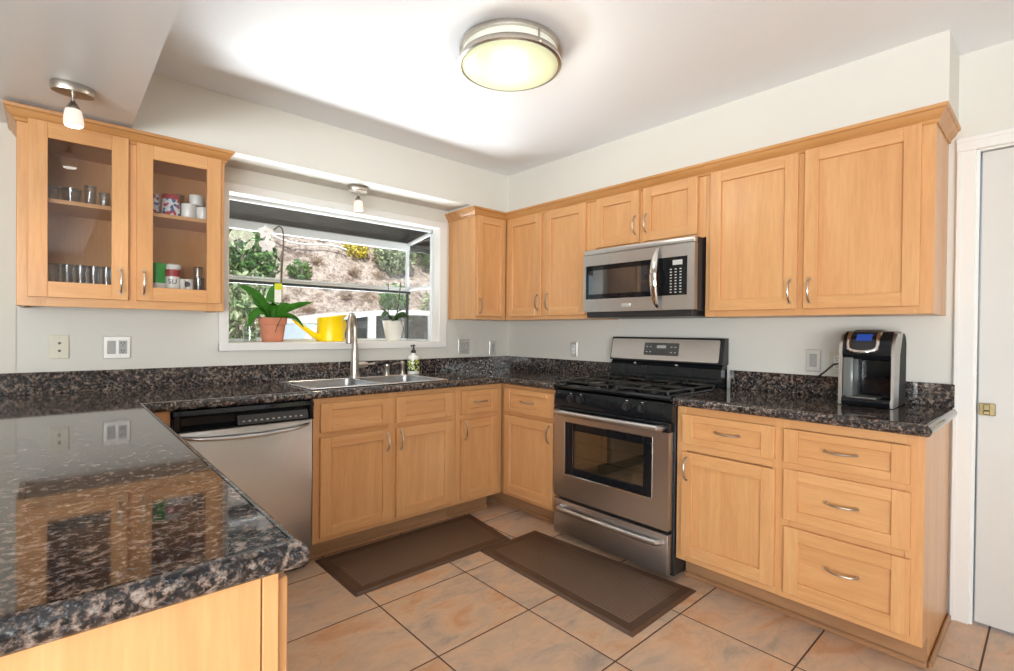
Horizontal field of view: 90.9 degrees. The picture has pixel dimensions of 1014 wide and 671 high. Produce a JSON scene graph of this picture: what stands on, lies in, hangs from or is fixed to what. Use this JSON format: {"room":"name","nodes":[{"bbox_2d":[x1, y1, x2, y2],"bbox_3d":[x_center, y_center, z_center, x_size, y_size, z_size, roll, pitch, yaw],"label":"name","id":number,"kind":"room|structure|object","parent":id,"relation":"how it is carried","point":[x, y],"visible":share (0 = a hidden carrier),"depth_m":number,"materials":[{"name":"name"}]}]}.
{"room":"kitchen","nodes":[
{"label":"kitchen","id":0,"kind":"room"},
{"bbox_2d":[16,166,507,372],"bbox_3d":[-2.061,-0.031,2.482,5.700,2.432,0.100,0,1,-42],"label":"wall","id":1,"kind":"structure","parent":0,"point":[159,338],"depth_m":2.71,"materials":[{"name":"grey paint"}]},
{"bbox_2d":[0,122,15,372],"bbox_3d":[-3.179,-0.384,1.394,2.582,1.135,0.005,0,1,-42],"label":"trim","id":2,"kind":"structure","parent":1,"relation":"attached to","point":[7,139],"depth_m":2.24,"materials":[{"name":"beige paint"}]},
{"bbox_2d":[49,335,68,358],"bbox_3d":[-2.115,0.054,2.361,0.070,0.113,0.009,0,1,-42],"label":"jack plate","id":3,"kind":"object","parent":1,"relation":"attached to","point":[58,344],"visible":1,"depth_m":2.36,"materials":[{"name":"white plastic"}]},
{"bbox_2d":[49,78,95,128],"bbox_3d":[-1.635,-0.864,1.882,0.131,0.153,0.088,0,1,-42],"label":"spot lamp","id":4,"kind":"object","parent":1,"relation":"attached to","point":[72,116],"visible":1,"depth_m":1.86,"materials":[{"name":"silver metal"}]},
{"bbox_2d":[65,101,80,109],"bbox_3d":[-1.635,-0.866,1.883,0.046,0.033,0.046,0,1,-42],"label":"socket","id":5,"kind":"object","parent":4,"relation":"attached to","point":[72,105],"depth_m":1.87,"materials":[{"name":"silver metal"}]},
{"bbox_2d":[0,0,180,127],"bbox_3d":[-1.032,-1.061,-0.685,2.970,0.297,5.950,0,1,-42],"label":"soffit","id":6,"kind":"structure","parent":1,"relation":"attached to","point":[113,48],"depth_m":1.64,"materials":[{"name":"white paint"}]},
{"bbox_2d":[103,336,130,358],"bbox_3d":[-1.955,0.059,2.505,0.111,0.114,0.010,0,1,-42],"label":"wall outlet","id":7,"kind":"object","parent":1,"relation":"attached to","point":[114,347],"visible":1,"depth_m":2.50,"materials":[{"name":"plastic"}]},
{"bbox_2d":[119,341,126,353],"bbox_3d":[-1.936,0.059,2.519,0.033,0.066,0.003,0,1,-42],"label":"receptacle","id":8,"kind":"object","parent":7,"relation":"attached to","point":[122,344],"depth_m":2.52,"materials":[{"name":"white plastic"}]},
{"bbox_2d":[2,99,234,312],"bbox_3d":[-1.803,-0.528,2.380,0.830,0.810,0.383,0,1,-42],"label":"upper cabinet","id":9,"kind":"object","parent":1,"relation":"attached to","point":[125,236],"visible":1,"depth_m":2.31,"materials":[{"name":"brown wood"}]},
{"bbox_2d":[48,185,59,195],"bbox_3d":[-2.002,-0.621,2.202,0.049,0.076,0.049,0,1,-42],"label":"drinking glass","id":10,"kind":"object","parent":9,"relation":"on","point":[50,186],"visible":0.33,"depth_m":2.21,"materials":[{"name":"glass"}]},
{"bbox_2d":[61,187,82,201],"bbox_3d":[-1.969,-0.622,2.259,0.075,0.079,0.075,0,1,-42],"label":"drinking glass","id":11,"kind":"object","parent":9,"relation":"on","point":[63,188],"visible":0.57,"depth_m":2.25,"materials":[{"name":"glass"}]},
{"bbox_2d":[84,185,96,200],"bbox_3d":[-1.901,-0.632,2.279,0.047,0.099,0.047,0,1,-42],"label":"drinking glass","id":12,"kind":"object","parent":9,"relation":"on","point":[84,185],"visible":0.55,"depth_m":2.27,"materials":[{"name":"glass"}]},
{"bbox_2d":[48,198,205,232],"bbox_3d":[-1.825,-0.573,2.404,0.714,0.018,0.294,0,1,-42],"label":"shelf","id":13,"kind":"object","parent":9,"relation":"attached to","point":[57,208],"depth_m":2.38,"materials":[{"name":"brown wood"}]},
{"bbox_2d":[153,193,159,212],"bbox_3d":[-1.732,-0.635,2.432,0.066,0.106,0.066,0,1,-42],"label":"mug","id":14,"kind":"object","parent":9,"relation":"on","point":[156,198],"visible":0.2,"depth_m":2.42,"materials":[{"name":"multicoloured ceramic"}]},
{"bbox_2d":[153,262,165,287],"bbox_3d":[-1.697,-0.287,2.423,0.072,0.126,0.072,0,1,-42],"label":"cup","id":15,"kind":"object","parent":9,"relation":"on","point":[159,269],"visible":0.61,"depth_m":2.40,"materials":[{"name":"green ceramic"}]},
{"bbox_2d":[162,193,179,215],"bbox_3d":[-1.673,-0.637,2.476,0.096,0.112,0.077,1,1,14],"label":"mug","id":16,"kind":"object","parent":9,"relation":"on","point":[170,203],"visible":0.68,"depth_m":2.44,"materials":[{"name":"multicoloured ceramic"}]},
{"bbox_2d":[165,264,181,288],"bbox_3d":[-1.656,-0.288,2.473,0.076,0.128,0.076,0,1,-42],"label":"travel mug","id":17,"kind":"object","parent":9,"relation":"in","point":[173,271],"visible":0.93,"depth_m":2.45,"materials":[{"name":"white ceramic"}]},
{"bbox_2d":[180,279,193,289],"bbox_3d":[-1.592,-0.252,2.489,0.060,0.056,0.084,0,1,-42],"label":"mug","id":18,"kind":"object","parent":9,"relation":"in","point":[184,283],"visible":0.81,"depth_m":2.47,"materials":[{"name":"white ceramic"}]},
{"bbox_2d":[181,203,195,217],"bbox_3d":[-1.609,-0.621,2.524,0.066,0.079,0.066,0,1,-42],"label":"mug","id":19,"kind":"object","parent":9,"relation":"on","point":[187,210],"visible":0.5,"depth_m":2.50,"materials":[{"name":"white ceramic"}]},
{"bbox_2d":[196,207,205,218],"bbox_3d":[-1.563,-0.618,2.566,0.062,0.073,0.062,0,1,-42],"label":"mug","id":20,"kind":"object","parent":9,"relation":"on","point":[200,211],"visible":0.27,"depth_m":2.54,"materials":[{"name":"white ceramic"}]},
{"bbox_2d":[189,194,202,206],"bbox_3d":[-1.592,-0.689,2.558,0.060,0.053,0.060,0,1,-42],"label":"mug","id":21,"kind":"object","parent":20,"relation":"on","point":[197,200],"visible":0.93,"depth_m":2.54,"materials":[{"name":"white ceramic"}]},
{"bbox_2d":[0,356,610,396],"bbox_3d":[-1.071,0.229,2.542,3.950,0.102,1.138,0,1,-42],"label":"backsplash","id":22,"kind":"structure","parent":1,"relation":"attached to","point":[31,383],"depth_m":2.86,"materials":[{"name":"brown stone"}]},
{"bbox_2d":[132,74,506,212],"bbox_3d":[-0.990,-1.088,3.164,2.998,0.308,0.300,0,1,-42],"label":"soffit","id":23,"kind":"structure","parent":1,"relation":"attached to","point":[263,139],"depth_m":2.89,"materials":[{"name":"grey paint"}]},
{"bbox_2d":[218,181,446,350],"bbox_3d":[-1.205,-0.391,3.502,1.551,0.955,0.508,0,1,-42],"label":"window","id":24,"kind":"structure","parent":1,"relation":"in","point":[437,230],"depth_m":3.49,"materials":[{"name":"white paint"}]},
{"bbox_2d":[240,225,312,341],"bbox_3d":[-1.476,-0.331,3.200,0.438,0.741,0.181,0,1,-34],"label":"potted orchid","id":25,"kind":"object","parent":24,"relation":"on","point":[272,328],"visible":1,"depth_m":3.15,"materials":[{"name":"plant"}]},
{"bbox_2d":[292,315,346,340],"bbox_3d":[-1.284,-0.055,3.429,0.412,0.189,0.190,0,1,-42],"label":"watering can","id":26,"kind":"object","parent":24,"relation":"on","point":[331,328],"visible":0.91,"depth_m":3.40,"materials":[{"name":"yellow plastic"}]},
{"bbox_2d":[381,282,408,340],"bbox_3d":[-0.846,-0.184,3.760,0.189,0.450,0.207,1,0,1],"label":"potted orchid","id":27,"kind":"object","parent":24,"relation":"on","point":[393,329],"visible":1,"depth_m":3.72,"materials":[{"name":"white ceramic"}]},
{"bbox_2d":[348,184,367,210],"bbox_3d":[-0.958,-0.880,3.217,0.132,0.154,0.087,0,1,-42],"label":"spot lamp","id":28,"kind":"object","parent":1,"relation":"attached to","point":[358,204],"visible":1,"depth_m":3.20,"materials":[{"name":"silver metal"}]},
{"bbox_2d":[458,339,468,353],"bbox_3d":[-0.342,0.086,3.967,0.109,0.114,0.010,0,1,-42],"label":"light switch","id":29,"kind":"object","parent":1,"relation":"attached to","point":[463,344],"visible":1,"depth_m":3.96,"materials":[{"name":"plastic"}]},
{"bbox_2d":[445,205,505,319],"bbox_3d":[-0.226,-0.525,3.808,0.343,0.810,0.383,0,1,-42],"label":"upper cabinet","id":30,"kind":"object","parent":1,"relation":"attached to","point":[477,234],"visible":0.99,"depth_m":3.72,"materials":[{"name":"brown wood"}]},
{"bbox_2d":[489,341,495,353],"bbox_3d":[-0.119,0.102,4.169,0.069,0.112,0.010,0,1,-42],"label":"light switch","id":31,"kind":"object","parent":1,"relation":"attached to","point":[492,344],"visible":1,"depth_m":4.16,"materials":[{"name":"plastic"}]},
{"bbox_2d":[153,0,1013,175],"bbox_3d":[-0.055,-1.268,0.210,5.820,0.120,6.170,0,1,-42],"label":"ceiling","id":32,"kind":"structure","parent":0,"point":[386,70],"depth_m":2.18,"materials":[{"name":"white paint"}]},
{"bbox_2d":[457,18,561,91],"bbox_3d":[0.014,-1.167,2.134,0.440,0.112,0.443,0,1,-42],"label":"ceiling light","id":33,"kind":"object","parent":32,"relation":"attached to","point":[502,54],"visible":1,"depth_m":2.02,"materials":[{"name":"white glass"}]},
{"bbox_2d":[463,25,556,47],"bbox_3d":[0.013,-1.192,2.135,0.406,0.060,0.406,0,1,-42],"label":"diffuser","id":34,"kind":"object","parent":33,"relation":"attached to","point":[478,34],"depth_m":1.95,"materials":[{"name":"grey"}]},
{"bbox_2d":[284,497,1013,670],"bbox_3d":[-0.080,1.254,0.217,5.800,0.060,6.150,0,1,-42],"label":"floor","id":35,"kind":"structure","parent":0,"point":[473,612],"depth_m":2.03,"materials":[{"name":"tile"}]},
{"bbox_2d":[0,411,287,670],"bbox_3d":[-1.126,0.769,1.245,0.728,0.871,1.799,0,1,-42],"label":"base cabinet","id":36,"kind":"object","parent":35,"relation":"on","point":[243,627],"visible":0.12,"depth_m":0.67,"materials":[{"name":"brown wood"}]},
{"bbox_2d":[170,400,313,571],"bbox_3d":[-1.388,0.757,2.529,0.596,0.868,0.655,0,1,-42],"label":"dishwasher","id":37,"kind":"object","parent":35,"relation":"on","point":[265,449],"visible":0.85,"depth_m":2.38,"materials":[{"name":"silver metal"}]},
{"bbox_2d":[308,387,455,560],"bbox_3d":[-0.846,0.757,3.072,0.905,0.871,0.653,0,1,-42],"label":"base cabinet","id":38,"kind":"object","parent":35,"relation":"on","point":[383,465],"visible":0.89,"depth_m":2.81,"materials":[{"name":"brown wood"}]},
{"bbox_2d":[315,514,509,596],"bbox_3d":[-0.471,1.191,2.811,1.038,0.012,0.474,0,1,-42],"label":"floor mat","id":39,"kind":"object","parent":35,"relation":"on","point":[364,569],"visible":1,"depth_m":2.71,"materials":[{"name":"brown rubber"}]},
{"bbox_2d":[446,383,501,518],"bbox_3d":[-0.366,0.757,3.506,0.386,0.871,0.653,0,1,-42],"label":"base cabinet","id":40,"kind":"object","parent":35,"relation":"on","point":[478,408],"visible":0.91,"depth_m":3.29,"materials":[{"name":"brown wood"}]},
{"bbox_2d":[486,384,558,522],"bbox_3d":[0.140,0.761,3.642,0.653,0.871,1.115,0,1,-42],"label":"base cabinet","id":41,"kind":"object","parent":35,"relation":"on","point":[527,415],"visible":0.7,"depth_m":3.24,"materials":[{"name":"brown wood"}]},
{"bbox_2d":[0,356,610,657],"bbox_3d":[-0.638,0.259,2.065,3.950,0.145,2.428,0,1,-42],"label":"countertop","id":42,"kind":"structure","parent":41,"relation":"on","point":[108,515],"depth_m":0.95,"materials":[{"name":"brown stone"}]},
{"bbox_2d":[346,313,374,376],"bbox_3d":[-0.971,0.061,3.224,0.108,0.414,0.258,1,1,23],"label":"faucet","id":43,"kind":"object","parent":42,"relation":"on","point":[355,364],"visible":1,"depth_m":3.22,"materials":[{"name":"silver metal"}]},
{"bbox_2d":[277,374,447,399],"bbox_3d":[-0.869,0.364,3.052,0.860,0.188,0.542,0,1,-42],"label":"double sink","id":44,"kind":"object","parent":42,"relation":"in","point":[367,380],"visible":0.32,"depth_m":3.08,"materials":[{"name":"metal"}]},
{"bbox_2d":[383,364,390,374],"bbox_3d":[-0.817,0.231,3.398,0.048,0.074,0.048,0,1,-42],"label":"air gap","id":45,"kind":"object","parent":44,"relation":"on","point":[386,366],"visible":1,"depth_m":3.38,"materials":[{"name":"silver metal"}]},
{"bbox_2d":[392,361,405,373],"bbox_3d":[-0.752,0.223,3.454,0.114,0.090,0.047,0,1,-42],"label":"soap dispenser","id":46,"kind":"object","parent":44,"relation":"on","point":[402,363],"visible":0.99,"depth_m":3.47,"materials":[{"name":"silver metal"}]},
{"bbox_2d":[407,345,418,373],"bbox_3d":[-0.669,0.170,3.574,0.085,0.210,0.085,0,1,-42],"label":"soap bottle","id":47,"kind":"object","parent":42,"relation":"on","point":[413,359],"visible":0.99,"depth_m":3.54,"materials":[{"name":"white plastic"}]},
{"bbox_2d":[480,531,695,637],"bbox_3d":[0.364,1.202,2.560,0.536,0.012,1.008,0,1,-42],"label":"floor mat","id":48,"kind":"object","parent":35,"relation":"on","point":[629,599],"visible":1,"depth_m":2.44,"materials":[{"name":"brown rubber"}]},
{"bbox_2d":[553,337,728,576],"bbox_3d":[0.749,0.610,2.913,0.710,1.197,0.778,0,1,-42],"label":"gas range","id":49,"kind":"object","parent":35,"relation":"on","point":[616,433],"visible":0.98,"depth_m":2.74,"materials":[{"name":"silver metal"}]},
{"bbox_2d":[573,431,642,485],"bbox_3d":[0.565,0.662,2.749,0.002,0.257,0.528,0,1,-42],"label":"oven window","id":50,"kind":"structure","parent":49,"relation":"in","point":[622,460],"depth_m":2.75,"materials":[{"name":"black glass"}]},
{"bbox_2d":[553,378,723,401],"bbox_3d":[0.748,0.304,2.899,0.576,0.032,0.766,0,1,-42],"label":"cooktop","id":51,"kind":"object","parent":49,"relation":"in","point":[623,389],"depth_m":2.78,"materials":[{"name":"black metal"}]},
{"bbox_2d":[676,406,950,668],"bbox_3d":[1.362,0.785,2.294,0.655,0.871,0.960,0,1,-42],"label":"base cabinet","id":52,"kind":"object","parent":35,"relation":"on","point":[837,530],"visible":0.96,"depth_m":2.02,"materials":[{"name":"brown wood"}]},
{"bbox_2d":[673,370,956,436],"bbox_3d":[1.376,0.277,2.294,0.654,0.145,0.971,0,1,-42],"label":"countertop","id":53,"kind":"structure","parent":52,"relation":"on","point":[928,407],"depth_m":2.21,"materials":[{"name":"brown stone"}]},
{"bbox_2d":[805,330,905,408],"bbox_3d":[1.563,0.140,2.317,0.300,0.334,0.412,0,1,-42],"label":"coffee maker","id":54,"kind":"object","parent":53,"relation":"on","point":[871,364],"visible":1,"depth_m":2.20,"materials":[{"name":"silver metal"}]},
{"bbox_2d":[841,394,890,408],"bbox_3d":[1.593,0.287,2.200,0.140,0.036,0.174,0,1,-42],"label":"drip tray","id":55,"kind":"object","parent":54,"relation":"on","point":[871,400],"depth_m":2.17,"materials":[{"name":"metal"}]},
{"bbox_2d":[508,40,1013,614],"bbox_3d":[2.045,0.012,2.120,0.100,2.432,5.950,0,1,-42],"label":"wall","id":56,"kind":"structure","parent":0,"point":[986,75],"depth_m":2.53,"materials":[{"name":"grey paint"}]},
{"bbox_2d":[482,192,617,320],"bbox_3d":[0.253,-0.520,3.736,0.381,0.810,1.129,0,1,-42],"label":"upper cabinet","id":57,"kind":"object","parent":56,"relation":"attached to","point":[547,243],"visible":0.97,"depth_m":3.48,"materials":[{"name":"brown wood"}]},
{"bbox_2d":[570,342,576,356],"bbox_3d":[0.500,0.102,3.743,0.009,0.110,0.067,0,1,-42],"label":"wall outlet","id":58,"kind":"object","parent":56,"relation":"attached to","point":[573,345],"visible":1,"depth_m":3.74,"materials":[{"name":"plastic"}]},
{"bbox_2d":[586,162,706,250],"bbox_3d":[0.896,-0.720,3.026,0.381,0.385,0.779,0,1,-42],"label":"upper cabinet","id":59,"kind":"object","parent":56,"relation":"attached to","point":[672,204],"visible":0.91,"depth_m":2.87,"materials":[{"name":"brown wood"}]},
{"bbox_2d":[583,236,714,318],"bbox_3d":[0.861,-0.315,2.984,0.487,0.417,0.732,0,1,-42],"label":"microwave","id":60,"kind":"object","parent":59,"relation":"attached to","point":[663,279],"visible":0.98,"depth_m":2.80,"materials":[{"name":"silver metal"}]},
{"bbox_2d":[507,30,959,211],"bbox_3d":[0.975,-1.068,3.023,0.276,0.308,2.596,0,1,-42],"label":"soffit","id":61,"kind":"structure","parent":56,"relation":"attached to","point":[923,72],"depth_m":2.47,"materials":[{"name":"grey paint"}]},
{"bbox_2d":[806,349,820,371],"bbox_3d":[1.570,0.128,2.561,0.010,0.112,0.069,0,1,-42],"label":"light switch","id":62,"kind":"object","parent":56,"relation":"attached to","point":[813,357],"visible":1,"depth_m":2.56,"materials":[{"name":"plastic"}]},
{"bbox_2d":[704,100,960,317],"bbox_3d":[1.482,-0.497,2.381,0.383,0.810,0.968,0,1,-42],"label":"upper cabinet","id":63,"kind":"object","parent":56,"relation":"attached to","point":[848,221],"visible":1,"depth_m":2.20,"materials":[{"name":"brown wood"}]},
{"bbox_2d":[830,351,838,373],"bbox_3d":[1.642,0.134,2.482,0.009,0.114,0.065,0,1,-42],"label":"wall outlet","id":64,"kind":"object","parent":56,"relation":"attached to","point":[834,355],"visible":0.63,"depth_m":2.49,"materials":[{"name":"white plastic"}]},
{"bbox_2d":[833,356,838,368],"bbox_3d":[1.640,0.134,2.481,0.003,0.066,0.033,0,1,-42],"label":"receptacle","id":65,"kind":"object","parent":64,"relation":"attached to","point":[835,358],"depth_m":2.48,"materials":[{"name":"white plastic"}]},
{"bbox_2d":[730,370,954,407],"bbox_3d":[1.609,0.256,2.510,0.020,0.102,0.963,0,1,-42],"label":"backsplash","id":66,"kind":"structure","parent":56,"relation":"attached to","point":[917,393],"depth_m":2.54,"materials":[{"name":"brown stone"}]},
{"bbox_2d":[948,127,1013,623],"bbox_3d":[2.281,0.197,1.843,0.120,2.072,0.947,0,1,-42],"label":"trim","id":67,"kind":"structure","parent":56,"relation":"attached to","point":[968,200],"depth_m":2.13,"materials":[{"name":"white paint"}]},
{"bbox_2d":[974,147,1013,633],"bbox_3d":[2.272,0.227,1.822,0.062,1.988,0.806,0,1,-42],"label":"door","id":68,"kind":"structure","parent":56,"relation":"in","point":[994,548],"depth_m":2.08,"materials":[{"name":"white paint"}]},
{"label":"outside","id":69,"kind":"structure","parent":0,"visible":0},
{"bbox_3d":[0.231,1.488,7.769,23.000,0.050,4.580,0,1,-42],"label":"yard","id":70,"kind":"structure","parent":69,"visible":0},
{"bbox_2d":[284,310,428,338],"bbox_3d":[-1.660,0.547,7.423,4.630,1.800,1.630,0,1,-42],"label":"car","id":71,"kind":"object","parent":70,"relation":"on","point":[369,323],"visible":0.02,"depth_m":6.40,"materials":[{"name":"white paint"}]},
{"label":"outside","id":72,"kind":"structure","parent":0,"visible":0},
{"bbox_2d":[229,231,429,338],"bbox_3d":[-3.401,-3.889,13.278,25.000,10.597,9.000,0,1,-42],"label":"hill","id":73,"kind":"structure","parent":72,"point":[337,260],"depth_m":10.28,"materials":[{"name":"soil"}]},
{"bbox_2d":[229,268,279,338],"bbox_3d":[-3.873,0.024,7.322,1.086,2.074,0.883,0,1,-42],"label":"shrub","id":74,"kind":"object","parent":73,"relation":"on","point":[235,320],"visible":0.31,"depth_m":7.18,"materials":[{"name":"green plant"}]},
{"bbox_2d":[229,228,280,298],"bbox_3d":[-4.712,-1.284,8.585,1.540,1.530,1.272,0,1,-42],"label":"shrub","id":75,"kind":"object","parent":73,"relation":"on","point":[253,252],"visible":0.38,"depth_m":8.47,"materials":[{"name":"green plant"}]},
{"bbox_2d":[282,292,290,302],"bbox_3d":[-4.142,-0.680,9.158,0.348,0.288,0.354,0,1,-42],"label":"weed","id":76,"kind":"object","parent":73,"relation":"on","point":[284,298],"visible":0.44,"depth_m":9.15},
{"bbox_2d":[286,259,312,279],"bbox_3d":[-4.043,-1.258,9.730,0.531,0.465,0.433,0,1,-42],"label":"shrub","id":77,"kind":"object","parent":73,"relation":"on","point":[303,270],"visible":0.94,"depth_m":9.64,"materials":[{"name":"green plant"}]},
{"bbox_2d":[271,234,346,250],"bbox_3d":[-4.198,-1.982,10.168,1.818,0.358,0.065,0,1,-28],"label":"pipe","id":78,"kind":"object","parent":73,"relation":"on","point":[336,246],"visible":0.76,"depth_m":10.22,"materials":[{"name":"white paint"}]},
{"bbox_2d":[298,301,319,313],"bbox_3d":[-3.668,-0.500,9.249,0.415,0.319,0.338,0,1,-42],"label":"weed","id":79,"kind":"object","parent":73,"relation":"on","point":[309,308],"visible":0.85,"depth_m":9.20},
{"bbox_2d":[308,253,325,264],"bbox_3d":[-3.851,-1.496,10.130,0.310,0.341,0.366,1,1,29],"label":"weed","id":80,"kind":"object","parent":73,"relation":"on","point":[318,258],"visible":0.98,"depth_m":10.10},
{"bbox_2d":[339,290,354,300],"bbox_3d":[-3.190,-0.796,9.944,0.362,0.344,0.357,0,1,-42],"label":"weed","id":81,"kind":"object","parent":73,"relation":"on","point":[349,292],"visible":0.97,"depth_m":9.91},
{"bbox_2d":[346,266,362,276],"bbox_3d":[-3.208,-1.330,10.450,0.399,0.299,0.339,0,1,-42],"label":"weed","id":82,"kind":"object","parent":73,"relation":"on","point":[354,271],"visible":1,"depth_m":10.43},
{"bbox_2d":[341,243,370,258],"bbox_3d":[-3.279,-1.942,10.856,0.656,0.598,0.533,0,1,-42],"label":"shrub","id":83,"kind":"object","parent":73,"relation":"on","point":[353,248],"visible":0.57,"depth_m":10.76,"materials":[{"name":"yellow plant"}]},
{"bbox_2d":[360,292,376,301],"bbox_3d":[-2.834,-0.799,10.256,0.394,0.337,0.371,1,0,7],"label":"weed","id":84,"kind":"object","parent":73,"relation":"on","point":[371,296],"visible":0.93,"depth_m":10.22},
{"bbox_2d":[372,268,386,279],"bbox_3d":[-2.765,-1.301,10.852,0.348,0.372,0.362,0,1,-21],"label":"weed","id":85,"kind":"object","parent":73,"relation":"on","point":[379,275],"visible":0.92,"depth_m":10.81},
{"bbox_2d":[372,247,416,275],"bbox_3d":[-2.504,-1.855,11.227,1.078,1.063,0.889,0,1,-42],"label":"shrub","id":86,"kind":"object","parent":73,"relation":"on","point":[396,259],"visible":0.59,"depth_m":11.06,"materials":[{"name":"green plant"}]},
{"bbox_2d":[379,283,411,309],"bbox_3d":[-2.348,-0.768,10.381,0.733,0.634,0.611,0,1,-42],"label":"shrub","id":87,"kind":"object","parent":73,"relation":"on","point":[392,305],"visible":0.63,"depth_m":10.28,"materials":[{"name":"green plant"}]},
{"bbox_2d":[415,253,429,270],"bbox_3d":[-1.730,-2.299,12.257,1.637,1.757,1.322,0,1,-42],"label":"shrub","id":88,"kind":"object","parent":73,"relation":"on","point":[426,256],"visible":0.05,"depth_m":11.96,"materials":[{"name":"green plant"}]},
{"bbox_2d":[419,293,429,310],"bbox_3d":[-1.381,-0.524,10.747,1.101,1.026,0.865,0,1,-42],"label":"shrub","id":89,"kind":"object","parent":73,"relation":"on","point":[427,300],"visible":0.05,"depth_m":10.63,"materials":[{"name":"green plant"}]},
{"bbox_3d":[-1.918,0.185,2.696,9.000,2.600,0.020,0,1,-42],"label":"wall","id":90,"kind":"structure","parent":0,"visible":0},
{"bbox_2d":[229,200,429,254],"bbox_3d":[-2.286,-0.982,3.105,9.000,0.280,1.150,0,1,-42],"label":"trim","id":91,"kind":"structure","parent":90,"relation":"attached to","point":[237,209],"depth_m":4.17,"materials":[{"name":"dark grey paint"}]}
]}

